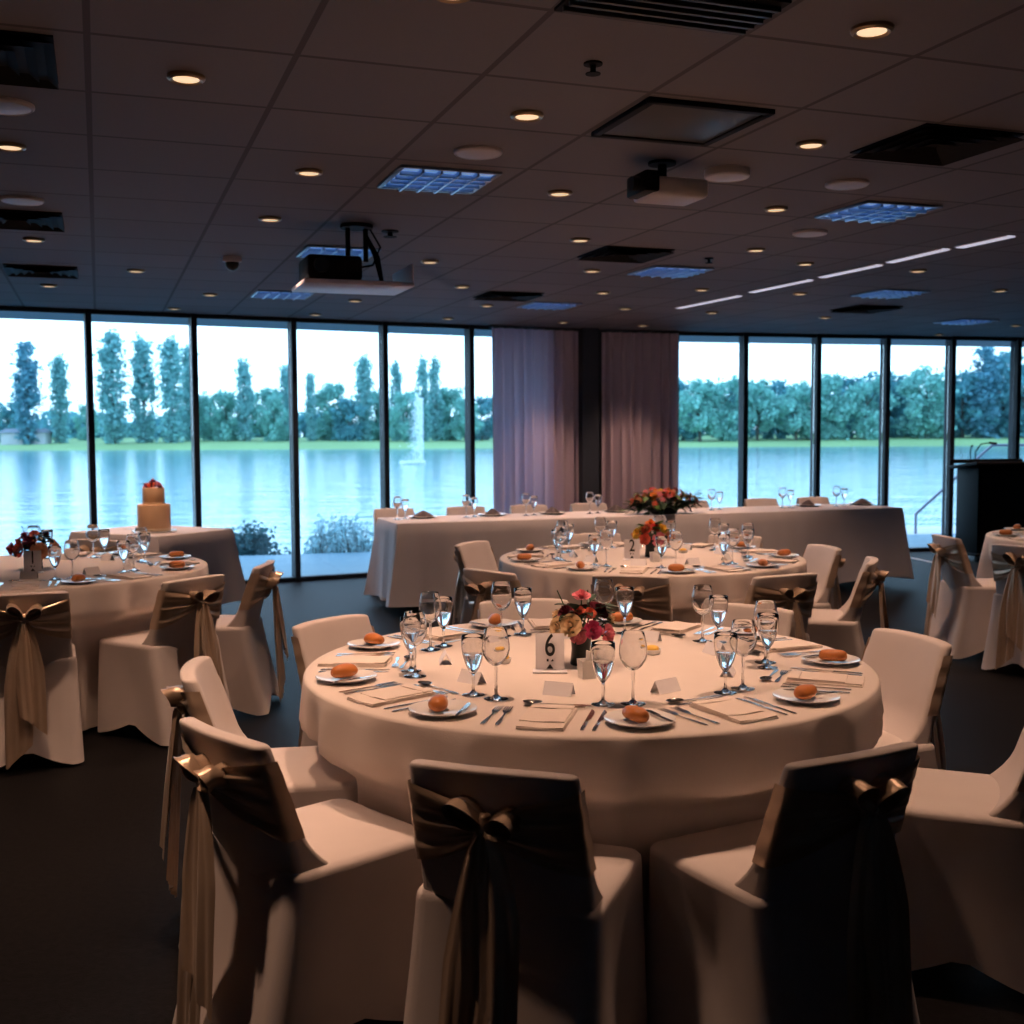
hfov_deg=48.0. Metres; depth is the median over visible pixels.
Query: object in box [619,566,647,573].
folded napkin
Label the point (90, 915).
floor
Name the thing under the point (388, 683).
fork
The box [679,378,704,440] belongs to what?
broadleaf tree
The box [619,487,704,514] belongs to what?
centrepiece
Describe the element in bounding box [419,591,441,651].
wine glass
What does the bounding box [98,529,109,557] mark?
water glass
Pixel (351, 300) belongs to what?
recessed light
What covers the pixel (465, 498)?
wine glass
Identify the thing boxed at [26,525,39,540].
wine glass
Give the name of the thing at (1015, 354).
trim
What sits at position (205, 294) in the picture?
recessed light
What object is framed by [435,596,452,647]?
water glass
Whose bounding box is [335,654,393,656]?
fork
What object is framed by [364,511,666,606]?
table
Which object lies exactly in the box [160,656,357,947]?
banquet chair
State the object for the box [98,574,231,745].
banquet chair
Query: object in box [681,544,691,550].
place card
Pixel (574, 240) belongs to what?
recessed light
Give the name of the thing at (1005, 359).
broadleaf tree
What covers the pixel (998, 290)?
recessed light
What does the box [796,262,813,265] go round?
recessed light
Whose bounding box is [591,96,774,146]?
ceiling access panel
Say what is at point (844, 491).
water glass
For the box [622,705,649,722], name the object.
bread roll
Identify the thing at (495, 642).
wine glass
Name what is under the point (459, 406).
broadleaf tree
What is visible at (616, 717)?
plate
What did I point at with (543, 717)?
folded napkin
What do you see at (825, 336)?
window
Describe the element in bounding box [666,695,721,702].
spoon
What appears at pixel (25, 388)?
poplar tree
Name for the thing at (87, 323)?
window mullion
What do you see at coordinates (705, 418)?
broadleaf tree
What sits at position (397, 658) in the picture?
fork
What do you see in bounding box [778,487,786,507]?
wine glass
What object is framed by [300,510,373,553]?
shrub
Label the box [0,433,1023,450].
bank
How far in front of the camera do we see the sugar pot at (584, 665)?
3.40 m
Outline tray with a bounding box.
[292,264,413,295]
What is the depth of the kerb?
17.50 m
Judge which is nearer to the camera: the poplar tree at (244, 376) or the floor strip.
the floor strip
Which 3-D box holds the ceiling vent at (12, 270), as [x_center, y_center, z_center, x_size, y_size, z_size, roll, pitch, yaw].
[-3.287,-1.680,8.043,0.470,0.024,0.470,-2,4,-20]
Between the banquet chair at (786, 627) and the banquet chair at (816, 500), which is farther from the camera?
the banquet chair at (816, 500)
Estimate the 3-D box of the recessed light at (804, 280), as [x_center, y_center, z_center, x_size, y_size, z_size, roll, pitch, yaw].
[2.122,-1.789,9.119,0.082,0.010,0.810,-2,4,-21]
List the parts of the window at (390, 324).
head frame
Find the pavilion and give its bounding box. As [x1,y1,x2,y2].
[0,428,52,444]
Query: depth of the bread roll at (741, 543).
7.16 m
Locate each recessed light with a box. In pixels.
[0,141,26,151]
[23,237,44,242]
[41,284,57,287]
[127,269,144,272]
[166,70,205,85]
[167,307,180,309]
[202,293,217,296]
[250,290,313,299]
[258,216,280,222]
[295,168,322,176]
[296,245,381,260]
[348,299,361,302]
[377,164,501,194]
[421,260,438,264]
[437,0,469,3]
[454,285,469,288]
[480,304,493,306]
[510,110,543,121]
[517,301,581,309]
[547,190,572,197]
[570,237,589,242]
[583,269,600,272]
[596,291,609,294]
[618,307,631,309]
[627,265,713,278]
[675,295,741,308]
[694,288,708,291]
[746,248,765,252]
[747,279,813,292]
[764,206,787,212]
[793,292,806,295]
[795,139,826,149]
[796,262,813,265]
[814,200,942,223]
[817,264,883,277]
[850,21,893,39]
[850,289,930,298]
[884,248,951,262]
[909,269,926,272]
[933,318,998,324]
[954,235,1016,247]
[992,289,1007,292]
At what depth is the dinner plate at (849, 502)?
11.29 m
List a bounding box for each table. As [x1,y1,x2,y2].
[0,552,208,730]
[68,526,245,614]
[299,619,883,949]
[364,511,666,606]
[499,543,806,622]
[641,504,913,583]
[976,530,1023,577]
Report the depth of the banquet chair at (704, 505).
11.69 m
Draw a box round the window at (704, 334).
[678,332,742,487]
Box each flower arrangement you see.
[5,526,59,568]
[548,589,618,665]
[631,519,669,556]
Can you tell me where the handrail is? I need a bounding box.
[914,444,1023,533]
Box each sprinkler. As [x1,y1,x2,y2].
[381,229,398,237]
[583,60,602,76]
[704,257,713,263]
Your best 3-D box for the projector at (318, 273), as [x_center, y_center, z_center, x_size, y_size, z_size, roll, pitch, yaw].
[-0.888,-1.412,6.363,0.600,0.357,0.440,-2,4,-20]
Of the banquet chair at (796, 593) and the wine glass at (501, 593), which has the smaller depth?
the wine glass at (501, 593)
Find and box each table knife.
[318,671,388,672]
[320,669,389,670]
[383,696,447,709]
[387,636,428,643]
[391,698,455,712]
[580,709,594,730]
[592,710,606,731]
[630,621,656,629]
[639,622,662,629]
[735,698,788,715]
[743,696,796,714]
[789,670,861,675]
[790,668,862,673]
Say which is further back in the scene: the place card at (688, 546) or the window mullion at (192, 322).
the window mullion at (192, 322)
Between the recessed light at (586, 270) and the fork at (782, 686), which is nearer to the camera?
the fork at (782, 686)
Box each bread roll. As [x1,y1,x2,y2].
[71,573,85,581]
[169,551,183,556]
[169,561,184,567]
[331,663,357,677]
[364,632,384,643]
[428,694,447,711]
[488,613,500,624]
[517,553,531,559]
[526,544,533,549]
[576,561,584,568]
[611,612,632,621]
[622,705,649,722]
[668,563,683,570]
[737,541,745,546]
[758,559,767,565]
[777,549,790,555]
[794,684,816,699]
[819,649,846,660]
[999,529,1012,534]
[1013,524,1020,528]
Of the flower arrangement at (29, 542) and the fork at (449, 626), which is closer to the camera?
the fork at (449, 626)
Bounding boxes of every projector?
[292,222,413,295]
[627,159,707,205]
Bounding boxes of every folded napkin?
[11,580,39,588]
[79,551,91,555]
[105,572,151,579]
[128,552,163,557]
[160,560,199,564]
[317,655,391,666]
[347,683,435,706]
[413,510,432,516]
[426,627,463,640]
[485,509,500,514]
[507,553,543,557]
[515,704,576,731]
[527,618,551,629]
[531,561,574,567]
[542,545,578,549]
[545,507,559,512]
[606,505,624,510]
[613,542,623,545]
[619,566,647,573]
[650,621,700,633]
[690,697,778,723]
[691,543,716,546]
[704,565,746,572]
[741,549,777,552]
[755,557,798,563]
[755,639,822,651]
[785,670,865,687]
[801,500,814,504]
[853,498,871,503]
[992,531,1023,533]
[1009,537,1023,540]
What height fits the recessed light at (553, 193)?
0.015 m
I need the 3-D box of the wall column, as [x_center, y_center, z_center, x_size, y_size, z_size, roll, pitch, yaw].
[0.852,-0.726,12.899,0.200,2.638,0.200,-2,4,-17]
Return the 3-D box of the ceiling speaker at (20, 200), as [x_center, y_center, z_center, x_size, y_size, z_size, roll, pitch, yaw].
[-2.394,-1.519,5.619,0.200,0.020,0.200,-2,4,-20]
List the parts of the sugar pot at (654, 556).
pot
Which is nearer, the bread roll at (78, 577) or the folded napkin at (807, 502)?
the bread roll at (78, 577)
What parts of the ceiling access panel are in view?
panel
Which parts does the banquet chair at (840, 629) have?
seat, backrest, sash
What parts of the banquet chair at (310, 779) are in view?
sash, backrest, seat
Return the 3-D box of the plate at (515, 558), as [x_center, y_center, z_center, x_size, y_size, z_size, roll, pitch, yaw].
[0.077,0.272,6.521,0.180,0.016,0.180,3,5,42]
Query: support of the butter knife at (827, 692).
on the plate at (819, 698)
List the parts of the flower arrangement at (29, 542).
stem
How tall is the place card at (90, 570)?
0.036 m
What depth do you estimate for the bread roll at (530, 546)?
7.02 m
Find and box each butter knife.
[333,675,374,682]
[349,645,391,646]
[455,702,470,715]
[470,621,494,626]
[647,710,674,722]
[784,688,836,693]
[804,654,818,657]
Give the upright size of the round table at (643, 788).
0.738 m
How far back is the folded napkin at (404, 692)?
3.16 m
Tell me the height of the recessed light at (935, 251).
0.010 m
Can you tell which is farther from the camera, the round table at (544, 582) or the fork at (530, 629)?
the round table at (544, 582)
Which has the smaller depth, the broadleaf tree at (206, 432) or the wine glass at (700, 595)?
the wine glass at (700, 595)
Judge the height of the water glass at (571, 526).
0.169 m
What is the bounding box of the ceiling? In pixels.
[0,0,1023,337]
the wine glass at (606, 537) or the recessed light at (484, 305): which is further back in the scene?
the recessed light at (484, 305)
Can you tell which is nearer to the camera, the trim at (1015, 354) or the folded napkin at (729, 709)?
the folded napkin at (729, 709)
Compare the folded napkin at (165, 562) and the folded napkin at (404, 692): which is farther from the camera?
the folded napkin at (165, 562)
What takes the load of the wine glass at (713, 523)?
on the round table at (544, 582)
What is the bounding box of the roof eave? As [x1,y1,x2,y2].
[0,312,1023,346]
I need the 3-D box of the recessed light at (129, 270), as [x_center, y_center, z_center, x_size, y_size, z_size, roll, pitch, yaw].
[-2.637,-1.689,8.065,0.122,0.015,0.122,0,4,0]
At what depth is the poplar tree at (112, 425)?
239.60 m
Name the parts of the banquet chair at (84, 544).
sash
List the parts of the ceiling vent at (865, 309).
plate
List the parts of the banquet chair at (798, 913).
seat, backrest, sash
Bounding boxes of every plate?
[61,578,98,583]
[159,554,190,558]
[160,564,193,569]
[316,669,376,683]
[347,638,399,649]
[408,699,476,717]
[409,515,437,518]
[469,618,516,627]
[478,513,505,515]
[510,557,540,561]
[516,548,544,552]
[538,511,565,514]
[566,565,598,570]
[596,617,641,625]
[602,509,628,512]
[604,709,675,728]
[661,568,694,573]
[722,628,759,637]
[730,545,755,548]
[747,562,779,567]
[768,553,798,557]
[772,687,840,704]
[795,504,821,506]
[801,653,859,665]
[849,502,875,504]
[993,533,1020,536]
[1004,527,1023,530]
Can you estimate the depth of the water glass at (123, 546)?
6.06 m
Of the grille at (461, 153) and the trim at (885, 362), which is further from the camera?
the trim at (885, 362)
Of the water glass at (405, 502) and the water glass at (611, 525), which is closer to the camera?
the water glass at (611, 525)
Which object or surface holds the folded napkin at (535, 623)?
on the round table at (643, 788)
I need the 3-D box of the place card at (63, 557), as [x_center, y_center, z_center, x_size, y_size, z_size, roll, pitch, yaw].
[-2.605,0.261,6.732,0.084,0.036,0.040,-1,4,-4]
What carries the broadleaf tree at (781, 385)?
on the bank
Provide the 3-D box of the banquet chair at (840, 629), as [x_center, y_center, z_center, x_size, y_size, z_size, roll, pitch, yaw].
[1.765,0.642,6.340,0.616,0.783,0.464,1,4,17]
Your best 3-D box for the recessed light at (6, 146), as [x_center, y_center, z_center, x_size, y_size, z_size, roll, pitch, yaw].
[-1.995,-1.450,4.572,0.122,0.015,0.122,0,4,0]
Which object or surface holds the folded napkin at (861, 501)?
on the dinner plate at (849, 502)
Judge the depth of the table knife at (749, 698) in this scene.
3.06 m
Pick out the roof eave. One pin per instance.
(6, 315)
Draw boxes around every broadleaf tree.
[0,402,20,441]
[71,403,100,440]
[187,388,234,440]
[204,390,240,440]
[238,386,282,439]
[256,395,288,441]
[313,381,358,440]
[329,397,368,440]
[357,389,390,439]
[389,390,424,441]
[427,386,464,440]
[448,397,483,440]
[463,394,492,439]
[679,377,727,441]
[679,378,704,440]
[689,374,758,440]
[726,389,760,437]
[728,378,781,439]
[757,377,797,438]
[771,383,810,439]
[792,380,837,438]
[803,372,860,439]
[830,372,871,437]
[839,374,899,439]
[857,369,912,437]
[890,364,959,438]
[890,381,925,436]
[923,393,964,434]
[934,364,1001,437]
[964,351,1023,436]
[991,361,1023,437]
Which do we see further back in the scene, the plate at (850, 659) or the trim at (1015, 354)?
the trim at (1015, 354)
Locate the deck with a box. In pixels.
[239,533,955,578]
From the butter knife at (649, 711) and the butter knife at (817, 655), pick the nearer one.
the butter knife at (649, 711)
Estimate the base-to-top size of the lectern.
1.357 m
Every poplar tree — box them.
[8,341,48,444]
[45,350,78,442]
[93,328,133,443]
[122,331,160,442]
[153,331,189,442]
[176,343,204,440]
[230,356,257,440]
[275,363,298,440]
[302,371,317,440]
[350,350,376,440]
[389,356,403,440]
[413,350,433,440]
[427,352,444,440]
[962,347,1008,438]
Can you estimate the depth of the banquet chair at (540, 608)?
4.78 m
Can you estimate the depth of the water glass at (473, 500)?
9.96 m
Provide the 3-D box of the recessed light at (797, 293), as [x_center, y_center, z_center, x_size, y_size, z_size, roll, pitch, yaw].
[2.405,-1.820,9.603,0.122,0.015,0.122,0,4,0]
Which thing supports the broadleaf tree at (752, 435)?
on the bank
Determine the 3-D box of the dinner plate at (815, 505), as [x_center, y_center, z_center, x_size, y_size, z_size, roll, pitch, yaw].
[2.876,-0.064,11.162,0.260,0.018,0.260,0,4,0]
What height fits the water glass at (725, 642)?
0.169 m
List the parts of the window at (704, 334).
head frame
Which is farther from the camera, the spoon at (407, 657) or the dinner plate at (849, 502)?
the dinner plate at (849, 502)
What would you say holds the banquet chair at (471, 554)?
on the floor
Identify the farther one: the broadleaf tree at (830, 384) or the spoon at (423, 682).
the broadleaf tree at (830, 384)
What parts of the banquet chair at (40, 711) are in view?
sash, backrest, seat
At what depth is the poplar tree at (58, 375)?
248.05 m
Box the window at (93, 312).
[91,310,194,523]
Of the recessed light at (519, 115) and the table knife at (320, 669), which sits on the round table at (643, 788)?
the table knife at (320, 669)
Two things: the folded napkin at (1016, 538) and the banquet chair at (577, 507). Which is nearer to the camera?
the folded napkin at (1016, 538)
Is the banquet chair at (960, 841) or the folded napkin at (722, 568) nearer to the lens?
the banquet chair at (960, 841)
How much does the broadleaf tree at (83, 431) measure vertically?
10.530 m
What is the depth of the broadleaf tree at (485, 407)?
260.59 m
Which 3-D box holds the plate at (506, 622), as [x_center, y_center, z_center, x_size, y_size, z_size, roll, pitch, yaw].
[-0.072,0.423,4.342,0.180,0.016,0.180,-2,4,-20]
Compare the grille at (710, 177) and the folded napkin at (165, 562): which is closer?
the grille at (710, 177)
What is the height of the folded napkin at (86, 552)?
0.014 m
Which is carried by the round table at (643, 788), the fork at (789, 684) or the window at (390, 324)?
the fork at (789, 684)
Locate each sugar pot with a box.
[577,646,595,679]
[649,547,659,561]
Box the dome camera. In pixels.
[222,256,241,270]
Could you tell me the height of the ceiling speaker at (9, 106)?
0.020 m
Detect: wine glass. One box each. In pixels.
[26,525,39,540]
[64,540,79,578]
[86,524,98,557]
[126,534,140,570]
[134,527,146,561]
[393,496,401,519]
[402,610,426,678]
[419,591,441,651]
[462,495,469,517]
[482,627,509,701]
[491,581,511,636]
[522,493,529,515]
[554,526,566,560]
[557,520,568,552]
[586,492,593,513]
[593,578,614,629]
[594,517,605,548]
[599,530,612,566]
[619,630,647,705]
[653,516,664,524]
[669,531,682,563]
[691,585,712,642]
[707,489,715,509]
[709,518,720,550]
[726,528,739,564]
[730,619,756,690]
[741,523,753,556]
[753,600,777,664]
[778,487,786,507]
[832,486,840,505]
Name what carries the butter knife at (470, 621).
on the plate at (506, 622)
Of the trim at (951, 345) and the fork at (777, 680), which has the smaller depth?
the fork at (777, 680)
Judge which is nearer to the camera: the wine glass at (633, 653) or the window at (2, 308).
the wine glass at (633, 653)
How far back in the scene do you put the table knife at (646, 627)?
4.30 m
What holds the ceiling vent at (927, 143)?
in the ceiling
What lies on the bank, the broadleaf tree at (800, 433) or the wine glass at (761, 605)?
the broadleaf tree at (800, 433)
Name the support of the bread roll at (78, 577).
on the plate at (69, 581)
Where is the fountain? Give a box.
[399,397,425,464]
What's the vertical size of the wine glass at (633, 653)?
0.196 m
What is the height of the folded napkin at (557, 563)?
0.014 m
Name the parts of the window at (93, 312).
head frame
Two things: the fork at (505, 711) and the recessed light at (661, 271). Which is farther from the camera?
the recessed light at (661, 271)
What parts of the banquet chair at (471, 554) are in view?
sash, backrest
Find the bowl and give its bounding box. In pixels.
[650,507,677,513]
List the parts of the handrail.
post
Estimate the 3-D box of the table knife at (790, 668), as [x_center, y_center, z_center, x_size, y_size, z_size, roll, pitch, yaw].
[0.956,0.483,3.499,0.215,0.005,0.014,2,4,25]
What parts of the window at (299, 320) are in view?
sill frame, head frame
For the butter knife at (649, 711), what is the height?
0.005 m
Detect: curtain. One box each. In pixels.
[489,325,578,513]
[601,330,678,509]
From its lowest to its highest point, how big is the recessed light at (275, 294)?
0.024 m
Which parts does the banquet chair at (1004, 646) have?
sash, backrest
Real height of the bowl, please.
0.062 m
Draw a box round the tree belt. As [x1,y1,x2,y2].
[1,389,1001,437]
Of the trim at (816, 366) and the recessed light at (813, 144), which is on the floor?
the trim at (816, 366)
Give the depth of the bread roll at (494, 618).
4.31 m
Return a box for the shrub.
[227,520,290,555]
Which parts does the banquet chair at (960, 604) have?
sash, backrest, seat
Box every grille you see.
[0,101,30,114]
[2,198,40,204]
[457,149,498,158]
[707,174,746,181]
[795,232,825,236]
[828,182,866,189]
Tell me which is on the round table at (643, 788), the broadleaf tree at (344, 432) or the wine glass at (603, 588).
the wine glass at (603, 588)
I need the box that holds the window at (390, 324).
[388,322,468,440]
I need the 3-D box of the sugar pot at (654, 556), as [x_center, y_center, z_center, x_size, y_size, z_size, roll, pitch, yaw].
[0.803,0.232,6.459,0.048,0.097,0.048,-2,4,-17]
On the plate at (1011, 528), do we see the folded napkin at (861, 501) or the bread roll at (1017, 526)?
the bread roll at (1017, 526)
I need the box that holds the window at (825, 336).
[822,334,885,505]
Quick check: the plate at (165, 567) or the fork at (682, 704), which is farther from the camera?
the plate at (165, 567)
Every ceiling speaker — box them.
[0,96,34,115]
[0,195,43,205]
[454,145,501,159]
[704,165,749,182]
[792,229,827,237]
[825,178,868,190]
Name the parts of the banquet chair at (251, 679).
seat, backrest, sash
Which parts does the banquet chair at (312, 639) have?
backrest, sash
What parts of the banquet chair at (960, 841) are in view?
seat, backrest, sash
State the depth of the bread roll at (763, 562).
6.14 m
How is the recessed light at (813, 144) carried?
in the ceiling
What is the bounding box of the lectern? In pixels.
[949,442,1023,561]
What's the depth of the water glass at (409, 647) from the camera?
3.51 m
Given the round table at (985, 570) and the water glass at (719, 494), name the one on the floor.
the round table at (985, 570)
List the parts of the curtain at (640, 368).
heading rail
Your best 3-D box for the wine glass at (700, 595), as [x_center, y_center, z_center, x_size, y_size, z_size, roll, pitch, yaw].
[0.662,0.353,3.999,0.076,0.196,0.076,4,6,45]
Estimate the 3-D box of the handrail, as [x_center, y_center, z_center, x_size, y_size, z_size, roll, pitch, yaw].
[6.887,-0.343,16.919,1.922,1.322,0.080,0,4,0]
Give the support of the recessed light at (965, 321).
in the ceiling
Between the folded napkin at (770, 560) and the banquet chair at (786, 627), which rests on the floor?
the banquet chair at (786, 627)
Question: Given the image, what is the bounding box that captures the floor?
[0,551,1023,1023]
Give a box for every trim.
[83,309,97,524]
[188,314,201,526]
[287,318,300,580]
[378,321,389,508]
[464,325,474,505]
[737,333,748,506]
[810,334,821,496]
[877,335,890,505]
[941,336,956,536]
[1008,338,1021,458]
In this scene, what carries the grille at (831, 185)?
attached to the ceiling speaker at (849, 183)
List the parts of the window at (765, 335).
head frame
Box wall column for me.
[578,328,598,502]
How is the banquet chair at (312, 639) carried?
on the floor
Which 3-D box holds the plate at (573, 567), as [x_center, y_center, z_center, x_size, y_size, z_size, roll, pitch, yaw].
[0.374,0.299,6.107,0.180,0.016,0.180,1,4,17]
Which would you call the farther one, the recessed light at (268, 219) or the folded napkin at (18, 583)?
the recessed light at (268, 219)
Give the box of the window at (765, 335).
[749,333,816,496]
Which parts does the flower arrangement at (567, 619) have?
stem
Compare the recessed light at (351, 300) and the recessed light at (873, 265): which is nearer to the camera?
the recessed light at (873, 265)
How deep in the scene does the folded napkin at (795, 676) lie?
3.34 m
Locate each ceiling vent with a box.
[0,30,58,89]
[0,209,64,231]
[3,264,77,278]
[473,291,543,301]
[554,0,791,34]
[577,246,674,262]
[831,305,902,313]
[850,123,1023,165]
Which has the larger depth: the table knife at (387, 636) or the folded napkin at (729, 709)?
the table knife at (387, 636)
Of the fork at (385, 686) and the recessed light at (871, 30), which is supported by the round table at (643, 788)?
the fork at (385, 686)
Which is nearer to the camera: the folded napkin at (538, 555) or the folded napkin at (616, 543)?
the folded napkin at (538, 555)
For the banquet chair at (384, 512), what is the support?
on the floor
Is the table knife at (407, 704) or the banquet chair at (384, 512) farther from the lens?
the banquet chair at (384, 512)
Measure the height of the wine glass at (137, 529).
0.196 m
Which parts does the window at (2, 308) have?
head frame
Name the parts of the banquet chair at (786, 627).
sash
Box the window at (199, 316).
[197,314,294,583]
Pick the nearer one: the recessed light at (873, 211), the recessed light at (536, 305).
the recessed light at (873, 211)
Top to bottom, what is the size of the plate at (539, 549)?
0.016 m
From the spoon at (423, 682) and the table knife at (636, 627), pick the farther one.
the table knife at (636, 627)
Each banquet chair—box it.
[0,591,83,768]
[70,539,117,551]
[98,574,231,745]
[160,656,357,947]
[172,717,422,1023]
[215,560,288,715]
[291,614,374,746]
[373,508,414,600]
[403,759,647,1023]
[446,506,485,514]
[452,541,498,624]
[463,568,520,620]
[478,598,567,619]
[509,504,547,513]
[566,533,622,544]
[570,503,607,511]
[591,574,672,621]
[645,741,919,1023]
[673,500,708,507]
[700,603,794,637]
[707,534,762,547]
[744,498,778,506]
[744,573,817,640]
[796,497,829,503]
[802,544,845,609]
[806,556,888,659]
[861,628,952,769]
[895,728,1023,993]
[924,534,995,658]
[981,544,1023,669]
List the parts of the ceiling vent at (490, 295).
plate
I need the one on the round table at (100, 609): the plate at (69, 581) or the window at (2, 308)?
the plate at (69, 581)
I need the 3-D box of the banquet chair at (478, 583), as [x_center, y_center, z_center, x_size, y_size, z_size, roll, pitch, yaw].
[0.023,0.674,6.004,0.616,0.783,0.464,-4,5,-44]
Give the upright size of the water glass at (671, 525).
0.169 m
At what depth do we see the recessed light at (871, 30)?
3.29 m
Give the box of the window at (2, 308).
[0,306,89,495]
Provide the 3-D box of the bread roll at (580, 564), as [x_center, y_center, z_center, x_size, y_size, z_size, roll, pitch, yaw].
[0.363,0.280,6.109,0.048,0.037,0.086,0,4,4]
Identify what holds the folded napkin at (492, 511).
on the dinner plate at (482, 514)
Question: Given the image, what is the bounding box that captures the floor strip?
[910,557,931,562]
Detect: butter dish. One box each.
[502,657,510,663]
[647,648,660,654]
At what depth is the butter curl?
3.77 m
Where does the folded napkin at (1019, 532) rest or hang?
on the round table at (985, 570)
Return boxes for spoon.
[399,655,413,668]
[418,680,458,693]
[523,699,590,706]
[660,633,684,636]
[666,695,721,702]
[760,669,778,680]
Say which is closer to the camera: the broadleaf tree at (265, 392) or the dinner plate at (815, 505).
the dinner plate at (815, 505)
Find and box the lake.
[0,446,1023,555]
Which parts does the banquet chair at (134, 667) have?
seat, backrest, sash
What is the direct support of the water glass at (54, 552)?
on the round table at (100, 609)
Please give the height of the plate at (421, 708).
0.016 m
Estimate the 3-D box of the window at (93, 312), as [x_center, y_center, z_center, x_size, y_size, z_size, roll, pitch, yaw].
[-3.495,-0.568,10.940,0.902,2.638,0.100,-2,4,-26]
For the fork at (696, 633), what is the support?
on the round table at (643, 788)
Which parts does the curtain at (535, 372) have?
heading rail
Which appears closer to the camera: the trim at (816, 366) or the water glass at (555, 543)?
the water glass at (555, 543)
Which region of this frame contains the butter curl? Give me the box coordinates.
[647,645,658,649]
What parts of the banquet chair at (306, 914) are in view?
sash, backrest, seat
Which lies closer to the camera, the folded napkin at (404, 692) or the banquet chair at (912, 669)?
the folded napkin at (404, 692)
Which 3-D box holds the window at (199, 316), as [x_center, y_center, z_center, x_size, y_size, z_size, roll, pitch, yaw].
[-2.631,-0.603,11.371,0.920,2.638,0.100,-2,4,-26]
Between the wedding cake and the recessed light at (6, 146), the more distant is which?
the wedding cake
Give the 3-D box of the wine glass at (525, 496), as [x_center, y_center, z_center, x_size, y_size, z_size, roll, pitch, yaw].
[0.122,-0.066,10.091,0.076,0.196,0.076,1,4,19]
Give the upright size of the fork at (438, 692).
0.005 m
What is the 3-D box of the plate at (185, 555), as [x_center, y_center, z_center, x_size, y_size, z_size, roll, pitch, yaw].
[-1.980,0.266,6.764,0.180,0.016,0.180,2,5,32]
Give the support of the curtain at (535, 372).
hanging from the ceiling
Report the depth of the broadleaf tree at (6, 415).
261.61 m
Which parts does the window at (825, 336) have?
head frame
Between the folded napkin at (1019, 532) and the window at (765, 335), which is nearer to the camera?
the folded napkin at (1019, 532)
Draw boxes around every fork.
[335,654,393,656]
[337,652,394,654]
[338,681,397,692]
[344,683,401,694]
[392,657,399,666]
[414,684,447,694]
[445,628,475,632]
[449,626,483,632]
[480,705,503,724]
[495,706,512,724]
[524,705,585,707]
[530,629,545,630]
[658,708,708,725]
[670,706,719,723]
[676,696,727,705]
[694,627,714,634]
[775,670,787,682]
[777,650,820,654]
[780,685,849,693]
[782,654,803,655]
[782,683,850,689]
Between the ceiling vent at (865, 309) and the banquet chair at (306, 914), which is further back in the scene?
the ceiling vent at (865, 309)
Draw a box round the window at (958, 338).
[957,337,1016,455]
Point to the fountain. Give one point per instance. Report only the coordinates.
(419, 427)
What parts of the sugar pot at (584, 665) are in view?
pot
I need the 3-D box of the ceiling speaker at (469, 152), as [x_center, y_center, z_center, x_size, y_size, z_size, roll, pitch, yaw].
[-0.139,-1.468,4.707,0.200,0.020,0.200,-2,4,-20]
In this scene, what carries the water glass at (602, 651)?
on the round table at (643, 788)
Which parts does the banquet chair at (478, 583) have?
sash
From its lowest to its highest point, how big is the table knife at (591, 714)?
0.005 m
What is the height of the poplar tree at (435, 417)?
21.295 m
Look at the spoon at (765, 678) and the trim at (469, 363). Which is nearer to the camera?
the spoon at (765, 678)
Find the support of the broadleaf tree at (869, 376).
on the bank
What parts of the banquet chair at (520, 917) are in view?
sash, backrest, seat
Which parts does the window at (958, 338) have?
head frame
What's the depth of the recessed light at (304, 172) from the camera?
5.03 m
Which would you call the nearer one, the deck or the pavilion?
the deck
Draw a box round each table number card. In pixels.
[23,550,43,572]
[533,633,566,673]
[623,539,639,559]
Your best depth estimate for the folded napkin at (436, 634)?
4.11 m
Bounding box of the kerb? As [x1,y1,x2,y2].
[906,526,955,534]
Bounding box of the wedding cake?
[132,478,176,533]
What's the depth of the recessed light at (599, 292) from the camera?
9.44 m
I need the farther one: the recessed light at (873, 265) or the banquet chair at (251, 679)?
the recessed light at (873, 265)
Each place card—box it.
[19,571,38,578]
[60,553,68,559]
[82,566,99,574]
[100,554,114,560]
[439,649,451,664]
[457,668,485,685]
[542,681,574,696]
[569,550,577,556]
[584,555,597,562]
[631,559,646,565]
[639,630,661,642]
[650,677,680,694]
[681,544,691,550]
[684,558,700,564]
[702,641,715,655]
[714,547,725,554]
[720,665,735,676]
[721,553,730,560]
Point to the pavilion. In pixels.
(7, 435)
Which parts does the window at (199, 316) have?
head frame, sill frame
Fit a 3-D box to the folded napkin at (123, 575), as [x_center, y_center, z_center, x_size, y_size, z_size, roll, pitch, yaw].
[-1.961,0.327,5.887,0.216,0.014,0.124,2,5,34]
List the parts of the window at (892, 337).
sill frame, head frame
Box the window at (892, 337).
[891,336,950,550]
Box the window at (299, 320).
[296,318,382,580]
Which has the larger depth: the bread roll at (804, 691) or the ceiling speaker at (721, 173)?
the ceiling speaker at (721, 173)
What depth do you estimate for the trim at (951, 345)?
14.25 m
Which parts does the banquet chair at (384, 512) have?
backrest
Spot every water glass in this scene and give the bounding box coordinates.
[41,529,52,558]
[48,546,61,579]
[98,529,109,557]
[117,540,129,572]
[138,533,149,562]
[400,616,420,672]
[401,499,408,518]
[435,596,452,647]
[461,633,484,696]
[470,497,477,516]
[514,587,531,635]
[530,496,537,514]
[551,529,562,558]
[564,524,573,551]
[588,534,599,565]
[591,640,614,706]
[594,494,600,512]
[607,521,616,547]
[616,586,633,634]
[655,536,667,567]
[665,520,675,547]
[709,595,727,642]
[714,631,737,694]
[716,491,722,509]
[718,523,728,550]
[718,534,729,565]
[742,529,753,558]
[757,612,778,669]
[787,490,793,507]
[841,488,847,505]

